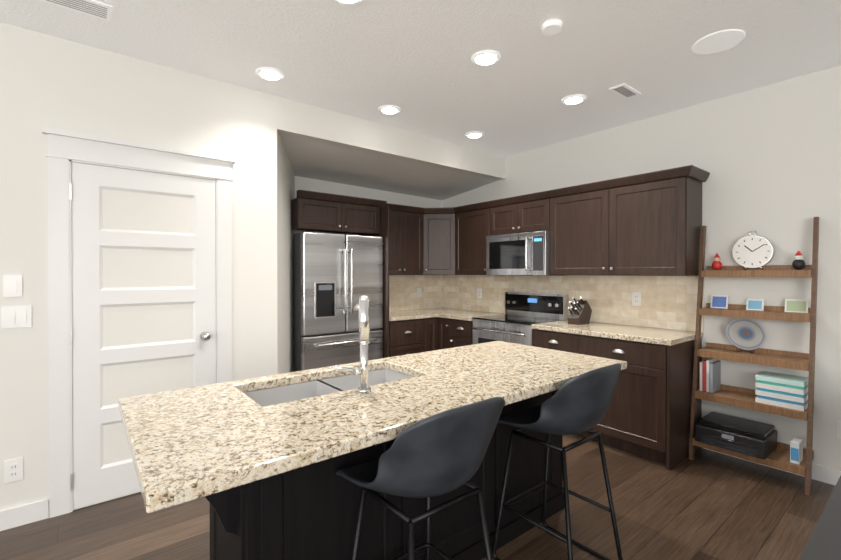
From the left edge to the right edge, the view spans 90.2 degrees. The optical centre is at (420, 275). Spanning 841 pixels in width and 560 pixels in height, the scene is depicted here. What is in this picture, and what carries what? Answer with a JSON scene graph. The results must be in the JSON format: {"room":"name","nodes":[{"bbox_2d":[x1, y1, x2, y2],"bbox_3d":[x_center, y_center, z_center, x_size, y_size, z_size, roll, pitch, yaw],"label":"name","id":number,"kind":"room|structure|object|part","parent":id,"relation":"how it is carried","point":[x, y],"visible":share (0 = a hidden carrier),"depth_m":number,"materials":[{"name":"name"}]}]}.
{"room":"kitchen","nodes":[
{"label":"kitchen","id":0,"kind":"room"},
{"bbox_2d":[0,22,276,510],"bbox_3d":[-3.378,0.009,1.443,5.765,2.740,0.120,0,0,-39],"label":"wall","id":1,"kind":"structure","parent":0,"point":[49,81],"depth_m":2.60,"materials":[{"name":"white paint"}]},
{"bbox_2d":[3,275,21,296],"bbox_3d":[-2.225,0.054,2.287,0.075,0.120,0.011,0,0,-39],"label":"light switch","id":2,"kind":"object","parent":1,"relation":"attached to","point":[12,285],"visible":1,"depth_m":2.28,"materials":[{"name":"white plastic"}]},
{"bbox_2d":[4,457,22,482],"bbox_3d":[-2.226,1.064,2.294,0.075,0.120,0.008,0,0,-39],"label":"outlet","id":3,"kind":"object","parent":1,"relation":"attached to","point":[13,469],"visible":1,"depth_m":2.29,"materials":[{"name":"white plastic"}]},
{"bbox_2d":[1,305,31,328],"bbox_3d":[-2.213,0.224,2.297,0.120,0.120,0.011,0,0,-39],"label":"light switch","id":4,"kind":"object","parent":1,"relation":"attached to","point":[15,316],"visible":1,"depth_m":2.30,"materials":[{"name":"white plastic"}]},
{"bbox_2d":[0,499,48,530],"bbox_3d":[-3.847,1.329,0.986,4.452,0.105,0.014,0,0,-39],"label":"baseboard","id":5,"kind":"structure","parent":1,"relation":"attached to","point":[17,516],"depth_m":2.31,"materials":[{"name":"white wood"}]},
{"bbox_2d":[42,127,235,517],"bbox_3d":[-1.721,0.271,2.675,1.022,2.203,0.042,0,0,-39],"label":"door frame","id":6,"kind":"structure","parent":1,"relation":"attached to","point":[66,149],"depth_m":2.43,"materials":[{"name":"white wood"}]},
{"bbox_2d":[72,162,215,509],"bbox_3d":[-1.732,0.351,2.689,0.770,2.027,0.013,0,0,-39],"label":"entry door","id":7,"kind":"structure","parent":1,"relation":"in","point":[96,480],"depth_m":2.56,"materials":[{"name":"white wood"}]},
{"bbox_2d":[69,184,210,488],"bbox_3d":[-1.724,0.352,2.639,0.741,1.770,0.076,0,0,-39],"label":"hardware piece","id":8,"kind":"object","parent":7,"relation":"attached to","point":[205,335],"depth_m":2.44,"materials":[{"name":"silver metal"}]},
{"bbox_2d":[277,130,294,373],"bbox_3d":[-1.262,-0.004,3.813,0.100,2.740,1.258,0,0,-11],"label":"wall","id":9,"kind":"structure","parent":0,"point":[285,268],"depth_m":3.63,"materials":[{"name":"white paint"}]},
{"bbox_2d":[295,176,441,309],"bbox_3d":[-0.780,-0.011,4.980,2.650,2.740,0.150,0,0,-39],"label":"wall","id":10,"kind":"structure","parent":0,"point":[310,184],"depth_m":4.92,"materials":[{"name":"white paint"}]},
{"bbox_2d":[359,201,402,276],"bbox_3d":[-0.469,-0.414,4.906,0.345,0.808,0.346,0,0,-39],"label":"upper cabinet","id":11,"kind":"object","parent":10,"relation":"attached to","point":[383,219],"depth_m":4.55,"materials":[{"name":"brown wood"}]},
{"bbox_2d":[403,205,422,274],"bbox_3d":[-0.200,-0.415,5.122,0.345,0.808,0.346,0,0,-39],"label":"upper cabinet","id":12,"kind":"object","parent":10,"relation":"attached to","point":[412,216],"depth_m":4.99,"materials":[{"name":"brown wood"}]},
{"bbox_2d":[389,275,440,310],"bbox_3d":[-0.218,0.213,5.329,1.260,0.447,0.011,0,0,-39],"label":"tile backsplash","id":13,"kind":"structure","parent":10,"relation":"attached to","point":[402,288],"depth_m":5.43,"materials":[{"name":"beige tile"}]},
{"bbox_2d":[417,288,420,296],"bbox_3d":[-0.017,0.217,5.477,0.075,0.120,0.011,0,0,-39],"label":"outlet","id":14,"kind":"object","parent":13,"relation":"attached to","point":[418,292],"visible":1,"depth_m":5.47,"materials":[{"name":"white plastic"}]},
{"bbox_2d":[280,135,497,200],"bbox_3d":[-0.538,-1.075,4.443,2.960,0.106,1.002,0,0,-39],"label":"ceiling","id":15,"kind":"structure","parent":0,"point":[317,161],"depth_m":4.43,"materials":[{"name":"white paint"}]},
{"bbox_2d":[277,96,505,179],"bbox_3d":[-0.088,-1.251,4.087,2.685,0.250,0.120,0,0,-39],"label":"soffit","id":16,"kind":"structure","parent":0,"point":[300,120],"depth_m":3.79,"materials":[{"name":"white paint"}]},
{"bbox_2d":[0,434,834,559],"bbox_3d":[-0.104,1.410,0.364,9.500,0.050,9.700,0,0,-39],"label":"floor","id":17,"kind":"structure","parent":0,"point":[704,504],"depth_m":2.34,"materials":[{"name":"brown wood"}]},
{"bbox_2d":[294,232,382,371],"bbox_3d":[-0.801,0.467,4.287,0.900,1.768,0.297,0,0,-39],"label":"refrigerator","id":18,"kind":"object","parent":17,"relation":"on","point":[337,277],"visible":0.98,"depth_m":4.14,"materials":[{"name":"grey metal"}]},
{"bbox_3d":[-0.949,0.077,4.106,0.446,0.985,0.070,0,0,-39],"label":"door","id":19,"kind":"part","parent":18,"relation":"part of","materials":[{"name":"silver metal"}]},
{"bbox_3d":[-0.924,0.234,4.077,0.194,0.324,0.002,0,0,-39],"label":"dispenser panel","id":20,"kind":"part","parent":18,"relation":"part of","materials":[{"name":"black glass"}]},
{"bbox_3d":[-0.926,0.234,4.079,0.220,0.350,0.006,0,0,-39],"label":"dispenser frame","id":21,"kind":"part","parent":18,"relation":"part of","materials":[{"name":"silver metal"}]},
{"bbox_3d":[-0.772,0.909,4.253,0.900,0.658,0.070,0,0,-39],"label":"drawer","id":22,"kind":"part","parent":18,"relation":"part of","materials":[{"name":"silver metal"}]},
{"bbox_3d":[-0.595,0.075,4.391,0.446,0.985,0.070,0,0,-39],"label":"door","id":23,"kind":"part","parent":18,"relation":"part of","materials":[{"name":"silver metal"}]},
{"bbox_2d":[291,198,388,357],"bbox_3d":[-0.892,0.308,4.402,0.948,2.110,0.607,0,0,-39],"label":"cabinet","id":24,"kind":"object","parent":17,"relation":"on","point":[333,215],"depth_m":4.34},
{"bbox_2d":[208,392,564,559],"bbox_3d":[-0.106,0.936,2.034,2.067,0.879,0.512,0,0,-39],"label":"kitchen island","id":25,"kind":"object","parent":17,"relation":"on","point":[311,513],"depth_m":1.66,"materials":[{"name":"wood"}]},
{"bbox_2d":[118,341,626,512],"bbox_3d":[-0.017,0.477,1.900,2.150,0.040,0.890,0,0,-39],"label":"island countertop","id":26,"kind":"structure","parent":25,"relation":"on","point":[186,444],"depth_m":1.40,"materials":[{"name":"beige stone"}]},
{"bbox_2d":[242,364,413,403],"bbox_3d":[-0.370,0.596,1.853,0.808,0.222,0.408,0,0,-39],"label":"sink","id":27,"kind":"object","parent":26,"relation":"in","point":[269,393],"depth_m":1.96,"materials":[{"name":"silver metal"}]},
{"bbox_2d":[330,296,373,391],"bbox_3d":[-0.275,0.268,1.642,0.160,0.380,0.091,0,0,-39],"label":"faucet","id":28,"kind":"object","parent":26,"relation":"on","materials":[{"name":"silver metal"}]},
{"bbox_2d":[389,320,424,356],"bbox_3d":[-0.331,0.920,4.844,0.470,0.880,0.626,0,0,-39],"label":"base cabinet","id":29,"kind":"object","parent":17,"relation":"on","point":[404,339],"depth_m":4.58,"materials":[{"name":"brown wood"}]},
{"bbox_2d":[389,308,504,327],"bbox_3d":[0.159,0.460,4.892,1.297,0.040,1.163,0,0,-39],"label":"countertop","id":30,"kind":"structure","parent":29,"relation":"on","point":[421,317],"depth_m":4.77,"materials":[{"name":"beige stone"}]},
{"bbox_2d":[336,397,504,559],"bbox_3d":[0.015,0.881,1.464,0.484,0.994,0.498,0,0,-39],"label":"bar stool","id":31,"kind":"object","parent":17,"relation":"on","point":[437,454],"visible":1,"depth_m":1.27,"materials":[{"name":"black plastic"}]},
{"bbox_3d":[0.014,0.559,1.464,0.500,0.359,0.512,0,0,-39],"label":"seat","id":32,"kind":"part","parent":31,"relation":"part of","materials":[{"name":"black plastic"}]},
{"bbox_3d":[0.005,1.060,1.477,0.430,0.638,0.441,0,0,-39],"label":"frame","id":33,"kind":"part","parent":31,"relation":"part of","materials":[{"name":"black metal"}]},
{"bbox_2d":[425,324,436,351],"bbox_3d":[-0.064,0.919,5.060,0.218,0.880,0.626,0,0,-39],"label":"base cabinet","id":34,"kind":"object","parent":17,"relation":"on","point":[431,332],"depth_m":4.82,"materials":[{"name":"brown wood"}]},
{"bbox_2d":[437,324,448,349],"bbox_3d":[0.514,0.920,4.987,0.627,0.880,0.208,0,0,-39],"label":"base cabinet","id":35,"kind":"object","parent":17,"relation":"on","point":[442,329],"depth_m":4.82,"materials":[{"name":"brown wood"}]},
{"bbox_2d":[449,320,472,347],"bbox_3d":[0.682,0.921,4.779,0.627,0.880,0.326,0,0,-39],"label":"base cabinet","id":36,"kind":"object","parent":17,"relation":"on","point":[459,334],"depth_m":4.57,"materials":[{"name":"brown wood"}]},
{"bbox_2d":[472,292,567,345],"bbox_3d":[0.997,0.770,4.329,0.673,1.163,0.762,0,0,-39],"label":"range","id":37,"kind":"object","parent":17,"relation":"on","point":[520,316],"visible":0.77,"depth_m":4.30,"materials":[{"name":"silver metal"}]},
{"bbox_3d":[0.762,0.554,4.139,0.070,0.043,0.674,0,0,-39],"label":"door handle","id":38,"kind":"part","parent":37,"relation":"part of","materials":[{"name":"silver metal"}]},
{"bbox_3d":[0.796,0.901,4.168,0.024,0.865,0.754,0,0,-39],"label":"door","id":39,"kind":"part","parent":37,"relation":"part of","materials":[{"name":"silver metal"}]},
{"bbox_2d":[472,314,562,325],"bbox_3d":[0.995,0.450,4.326,0.530,0.017,0.762,0,0,-39],"label":"cooktop","id":40,"kind":"object","parent":37,"relation":"in","point":[504,319],"depth_m":4.27,"materials":[{"name":"black glass"}]},
{"bbox_3d":[1.200,0.297,4.490,0.004,0.180,0.736,0,0,-39],"label":"backguard panel","id":41,"kind":"part","parent":37,"relation":"part of","materials":[{"name":"black glass"}]},
{"bbox_2d":[531,328,576,434],"bbox_3d":[1.412,0.926,3.873,0.627,0.880,0.466,0,0,-39],"label":"base cabinet","id":42,"kind":"object","parent":17,"relation":"on","point":[549,338],"depth_m":3.66,"materials":[{"name":"brown wood"}]},
{"bbox_2d":[492,363,622,559],"bbox_3d":[0.658,0.879,1.982,0.484,0.994,0.498,0,0,-39],"label":"bar stool","id":43,"kind":"object","parent":17,"relation":"on","point":[578,404],"visible":0.98,"depth_m":1.81,"materials":[{"name":"black plastic"}]},
{"bbox_3d":[0.647,1.057,1.995,0.430,0.638,0.441,0,0,-39],"label":"frame","id":44,"kind":"part","parent":43,"relation":"part of","materials":[{"name":"black metal"}]},
{"bbox_3d":[0.656,0.557,1.981,0.500,0.359,0.512,0,0,-39],"label":"seat","id":45,"kind":"part","parent":43,"relation":"part of","materials":[{"name":"black plastic"}]},
{"bbox_2d":[577,332,702,469],"bbox_3d":[1.777,0.928,3.418,0.629,0.880,0.700,0,0,-39],"label":"base cabinet","id":46,"kind":"object","parent":17,"relation":"on","point":[647,414],"depth_m":3.12,"materials":[{"name":"brown wood"}]},
{"bbox_2d":[531,320,702,343],"bbox_3d":[1.631,0.467,3.591,0.637,0.040,1.179,0,0,-39],"label":"countertop","id":47,"kind":"structure","parent":46,"relation":"on","point":[627,332],"depth_m":3.37,"materials":[{"name":"beige stone"}]},
{"bbox_2d":[568,297,591,324],"bbox_3d":[1.472,0.321,3.894,0.268,0.248,0.110,0,0,-39],"label":"knife block","id":48,"kind":"object","parent":47,"relation":"on","point":[580,312],"visible":1,"depth_m":3.86,"materials":[{"name":"brown wood"}]},
{"bbox_2d":[689,217,818,495],"bbox_3d":[2.335,0.491,2.966,0.306,1.760,0.670,0,0,-39],"label":"bookcase","id":49,"kind":"object","parent":17,"relation":"on","point":[778,457],"visible":0.85,"depth_m":2.92,"materials":[{"name":"brown wood"}]},
{"bbox_2d":[700,358,720,392],"bbox_3d":[2.207,0.749,3.194,0.175,0.238,0.086,0,0,-39],"label":"upright books","id":50,"kind":"object","parent":49,"relation":"on","point":[710,375],"visible":0.94,"depth_m":3.14,"materials":[{"name":"white paper"}]},
{"bbox_2d":[712,253,721,269],"bbox_3d":[2.268,-0.107,3.206,0.068,0.130,0.068,0,0,-39],"label":"figurine","id":51,"kind":"object","parent":49,"relation":"on","point":[716,264],"visible":1,"depth_m":3.19,"materials":[{"name":"red ceramic"}]},
{"bbox_2d":[710,295,728,308],"bbox_3d":[2.286,0.199,3.206,0.028,0.099,0.110,0,0,-39],"label":"picture card","id":52,"kind":"object","parent":49,"relation":"on","point":[719,301],"visible":0.95,"depth_m":3.20,"materials":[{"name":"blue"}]},
{"bbox_2d":[712,296,726,306],"bbox_3d":[2.283,0.199,3.203,0.016,0.079,0.090,0,0,-39],"label":"picture","id":53,"kind":"object","parent":52,"relation":"attached to","point":[717,301],"depth_m":3.20,"materials":[{"name":"blue"}]},
{"bbox_2d":[695,412,776,459],"bbox_3d":[2.245,1.130,2.997,0.365,0.156,0.407,0,0,-39],"label":"storage box","id":54,"kind":"object","parent":49,"relation":"on","point":[752,438],"visible":1,"depth_m":2.91,"materials":[{"name":"black leather"}]},
{"bbox_3d":[2.143,1.116,2.915,0.036,0.058,0.287,0,0,-39],"label":"panel","id":55,"kind":"part","parent":54,"relation":"part of","materials":[{"name":"black leather"}]},
{"bbox_3d":[2.268,1.069,3.016,0.285,0.032,0.383,0,0,-39],"label":"lid","id":56,"kind":"part","parent":54,"relation":"part of","materials":[{"name":"black"}]},
{"bbox_2d":[726,319,765,352],"bbox_3d":[2.374,0.434,3.061,0.094,0.247,0.236,0,0,-39],"label":"decorative plate","id":57,"kind":"object","parent":49,"relation":"on","point":[747,334],"visible":1,"depth_m":3.07,"materials":[{"name":"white ceramic"}]},
{"bbox_2d":[733,230,774,269],"bbox_3d":[2.410,-0.186,3.039,0.046,0.290,0.236,0,0,-39],"label":"clock","id":58,"kind":"object","parent":49,"relation":"on","point":[753,251],"visible":1,"depth_m":3.02,"materials":[{"name":"white plastic"}]},
{"bbox_2d":[746,299,763,310],"bbox_3d":[2.424,0.210,3.036,0.028,0.079,0.100,0,0,-39],"label":"picture card","id":59,"kind":"object","parent":49,"relation":"on","point":[755,304],"visible":0.9,"depth_m":3.03,"materials":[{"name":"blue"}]},
{"bbox_2d":[748,300,761,308],"bbox_3d":[2.420,0.210,3.033,0.015,0.059,0.080,0,0,-39],"label":"picture","id":60,"kind":"object","parent":59,"relation":"attached to","point":[752,304],"depth_m":3.03,"materials":[{"name":"blue"}]},
{"bbox_2d":[755,371,807,410],"bbox_3d":[2.464,0.778,2.854,0.200,0.185,0.250,0,0,-39],"label":"books","id":61,"kind":"object","parent":49,"relation":"on","point":[783,390],"visible":0.88,"depth_m":2.79,"materials":[{"name":"white paper"}]},
{"bbox_2d":[790,438,802,464],"bbox_3d":[2.456,1.144,2.738,0.111,0.134,0.045,0,0,-39],"label":"box","id":62,"kind":"object","parent":49,"relation":"on","point":[796,450],"visible":1,"depth_m":2.71,"materials":[{"name":"white cardboard"}]},
{"bbox_2d":[784,299,808,312],"bbox_3d":[2.565,0.206,2.860,0.028,0.089,0.120,0,0,-39],"label":"picture card","id":63,"kind":"object","parent":49,"relation":"on","point":[797,305],"visible":0.9,"depth_m":2.86,"materials":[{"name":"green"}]},
{"bbox_2d":[786,301,805,311],"bbox_3d":[2.561,0.206,2.857,0.016,0.069,0.100,0,0,-39],"label":"picture","id":64,"kind":"object","parent":63,"relation":"attached to","point":[791,306],"depth_m":2.86,"materials":[{"name":"green"}]},
{"bbox_2d":[792,251,804,269],"bbox_3d":[2.562,-0.105,2.840,0.068,0.130,0.068,0,0,-39],"label":"figurine","id":65,"kind":"object","parent":49,"relation":"on","point":[798,262],"visible":0.98,"depth_m":2.83,"materials":[{"name":"black ceramic"}]},
{"bbox_2d":[799,476,840,559],"bbox_3d":[1.822,1.001,1.111,2.160,0.760,0.950,0,0,-39],"label":"console table","id":66,"kind":"object","parent":17,"relation":"on","point":[824,542],"depth_m":1.00,"materials":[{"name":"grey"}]},
{"bbox_2d":[0,0,840,156],"bbox_3d":[0.176,-1.374,-0.717,8.600,0.050,7.690,0,0,-39],"label":"ceiling","id":67,"kind":"structure","parent":0,"point":[367,59],"depth_m":2.56,"materials":[{"name":"white paint"}]},
{"bbox_2d":[39,0,112,21],"bbox_3d":[-1.685,-1.349,2.053,0.279,0.029,0.170,0,0,-39],"label":"vent","id":68,"kind":"object","parent":67,"relation":"in","point":[93,8],"depth_m":2.12,"materials":[{"name":"white plastic"}]},
{"bbox_2d":[255,67,284,80],"bbox_3d":[-1.017,-1.360,2.836,0.189,0.014,0.189,0,0,-45],"label":"recessed light","id":69,"kind":"object","parent":67,"relation":"in","point":[267,73],"depth_m":2.82,"materials":[{"name":"white plastic"}]},
{"bbox_3d":[-1.017,-1.362,2.836,0.190,0.010,0.190,0,0,-39],"label":"trim","id":70,"kind":"part","parent":69,"relation":"part of","materials":[{"name":"white plastic"}]},
{"bbox_2d":[335,0,362,4],"bbox_3d":[-0.352,-1.355,2.011,0.189,0.014,0.189,0,0,-45],"label":"recessed light","id":71,"kind":"object","parent":67,"relation":"in","point":[346,2],"depth_m":2.07,"materials":[{"name":"white plastic"}]},
{"bbox_3d":[-0.352,-1.357,2.011,0.190,0.010,0.190,0,0,-39],"label":"trim","id":72,"kind":"part","parent":71,"relation":"part of","materials":[{"name":"white plastic"}]},
{"bbox_2d":[378,105,400,113],"bbox_3d":[-0.254,-1.363,3.451,0.189,0.014,0.189,0,0,27],"label":"recessed light","id":73,"kind":"object","parent":67,"relation":"in","point":[385,109],"depth_m":3.43,"materials":[{"name":"white plastic"}]},
{"bbox_3d":[-0.254,-1.365,3.451,0.190,0.010,0.190,0,0,-39],"label":"trim","id":74,"kind":"part","parent":73,"relation":"part of","materials":[{"name":"white plastic"}]},
{"bbox_2d":[465,131,483,137],"bbox_3d":[0.525,-1.367,4.079,0.189,0.014,0.189,0,0,-45],"label":"recessed light","id":75,"kind":"object","parent":67,"relation":"in","point":[475,134],"depth_m":4.04,"materials":[{"name":"white plastic"}]},
{"bbox_3d":[0.525,-1.369,4.079,0.190,0.010,0.190,0,0,-39],"label":"trim","id":76,"kind":"part","parent":75,"relation":"part of","materials":[{"name":"white plastic"}]},
{"bbox_2d":[471,50,500,65],"bbox_3d":[0.411,-1.359,2.626,0.189,0.014,0.189,0,0,27],"label":"recessed light","id":77,"kind":"object","parent":67,"relation":"in","point":[485,57],"depth_m":2.60,"materials":[{"name":"white plastic"}]},
{"bbox_3d":[0.411,-1.361,2.626,0.190,0.010,0.190,0,0,-39],"label":"trim","id":78,"kind":"part","parent":77,"relation":"part of","materials":[{"name":"white plastic"}]},
{"bbox_2d":[542,19,562,34],"bbox_3d":[0.706,-1.350,2.253,0.142,0.029,0.130,0,0,-39],"label":"smoke detector","id":79,"kind":"object","parent":67,"relation":"in","point":[552,26],"depth_m":2.25,"materials":[{"name":"white plastic"}]},
{"bbox_2d":[561,94,586,104],"bbox_3d":[1.190,-1.362,3.253,0.189,0.014,0.189,0,0,-45],"label":"recessed light","id":80,"kind":"object","parent":67,"relation":"in","point":[574,99],"depth_m":3.23,"materials":[{"name":"white plastic"}]},
{"bbox_3d":[1.190,-1.364,3.253,0.190,0.010,0.190,0,0,-39],"label":"trim","id":81,"kind":"part","parent":80,"relation":"part of","materials":[{"name":"white plastic"}]},
{"bbox_2d":[609,83,640,98],"bbox_3d":[1.486,-1.354,3.045,0.268,0.029,0.115,0,0,-39],"label":"vent","id":82,"kind":"object","parent":67,"relation":"in","point":[623,90],"depth_m":3.09,"materials":[{"name":"white plastic"}]},
{"bbox_2d":[691,29,745,53],"bbox_3d":[1.702,-1.351,2.398,0.262,0.029,0.252,0,0,-39],"label":"ceiling speaker","id":83,"kind":"object","parent":67,"relation":"in","point":[718,41],"depth_m":2.43,"materials":[{"name":"white plastic"}]},
{"bbox_2d":[442,65,840,469],"bbox_3d":[3.071,0.004,2.432,0.150,2.740,8.950,0,0,-39],"label":"wall","id":84,"kind":"structure","parent":0,"point":[768,158],"depth_m":3.05,"materials":[{"name":"white paint"}]},
{"bbox_2d":[423,207,454,274],"bbox_3d":[0.227,-0.417,5.082,0.287,0.804,0.287,0,0,-39],"label":"upper cabinet","id":85,"kind":"object","parent":84,"relation":"attached to","point":[438,223],"depth_m":5.07,"materials":[{"name":"brown wood"}]},
{"bbox_2d":[455,202,486,274],"bbox_3d":[0.719,-0.414,4.948,0.348,0.808,0.558,0,0,-39],"label":"upper cabinet","id":86,"kind":"object","parent":84,"relation":"attached to","point":[470,220],"depth_m":4.84,"materials":[{"name":"brown wood"}]},
{"bbox_2d":[487,197,514,235],"bbox_3d":[1.014,-0.630,4.581,0.348,0.373,0.382,0,0,-39],"label":"upper cabinet","id":87,"kind":"object","parent":84,"relation":"attached to","point":[500,212],"depth_m":4.49,"materials":[{"name":"brown wood"}]},
{"bbox_2d":[515,191,546,232],"bbox_3d":[1.253,-0.628,4.284,0.348,0.373,0.382,0,0,-39],"label":"upper cabinet","id":88,"kind":"object","parent":84,"relation":"attached to","point":[530,209],"depth_m":4.19,"materials":[{"name":"brown wood"}]},
{"bbox_2d":[486,230,567,275],"bbox_3d":[1.084,-0.219,4.394,0.449,0.434,0.756,0,0,-39],"label":"microwave","id":89,"kind":"object","parent":88,"relation":"attached to","point":[522,254],"visible":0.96,"depth_m":4.23,"materials":[{"name":"grey metal"}]},
{"bbox_3d":[1.052,-0.218,4.125,0.062,0.344,0.022,0,0,-39],"label":"handle","id":90,"kind":"part","parent":89,"relation":"part of","materials":[{"name":"silver metal"}]},
{"bbox_2d":[441,275,703,331],"bbox_3d":[1.270,0.217,4.538,0.011,0.447,3.111,0,0,-39],"label":"tile backsplash","id":91,"kind":"structure","parent":84,"relation":"attached to","point":[668,302],"depth_m":3.94,"materials":[{"name":"beige tile"}]},
{"bbox_2d":[477,288,481,297],"bbox_3d":[0.728,0.218,5.195,0.008,0.120,0.075,0,0,-39],"label":"outlet","id":92,"kind":"object","parent":91,"relation":"attached to","point":[479,293],"visible":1,"depth_m":5.19,"materials":[{"name":"white plastic"}]},
{"bbox_2d":[632,292,640,305],"bbox_3d":[1.917,0.206,3.719,0.008,0.120,0.075,0,0,-39],"label":"outlet","id":93,"kind":"object","parent":91,"relation":"attached to","point":[636,298],"visible":1,"depth_m":3.72,"materials":[{"name":"white plastic"}]},
{"bbox_2d":[547,181,606,274],"bbox_3d":[1.556,-0.409,3.909,0.348,0.808,0.583,0,0,-39],"label":"upper cabinet","id":94,"kind":"object","parent":84,"relation":"attached to","point":[576,215],"depth_m":3.79,"materials":[{"name":"brown wood"}]},
{"bbox_2d":[607,165,706,275],"bbox_3d":[1.923,-0.406,3.454,0.348,0.808,0.585,0,0,-39],"label":"upper cabinet","id":95,"kind":"object","parent":84,"relation":"attached to","point":[647,224],"depth_m":3.29,"materials":[{"name":"brown wood"}]},
{"bbox_3d":[0.511,-0.778,3.690,2.247,0.067,2.832,0,0,-39],"label":"crown","id":96,"kind":"part","parent":95,"relation":"part of","materials":[{"name":"brown wood"}]},
{"bbox_2d":[704,448,840,485],"bbox_3d":[4.031,1.328,1.117,0.014,0.105,5.685,0,0,-39],"label":"baseboard","id":97,"kind":"structure","parent":84,"relation":"attached to","point":[825,474],"depth_m":2.79,"materials":[{"name":"white"}]},
{"bbox_2d":[837,420,840,438],"bbox_3d":[2.748,1.002,2.711,0.008,0.120,0.075,0,0,-39],"label":"outlet","id":98,"kind":"object","parent":84,"relation":"attached to","point":[838,429],"visible":1,"depth_m":2.73,"materials":[{"name":"white plastic"}]}
]}

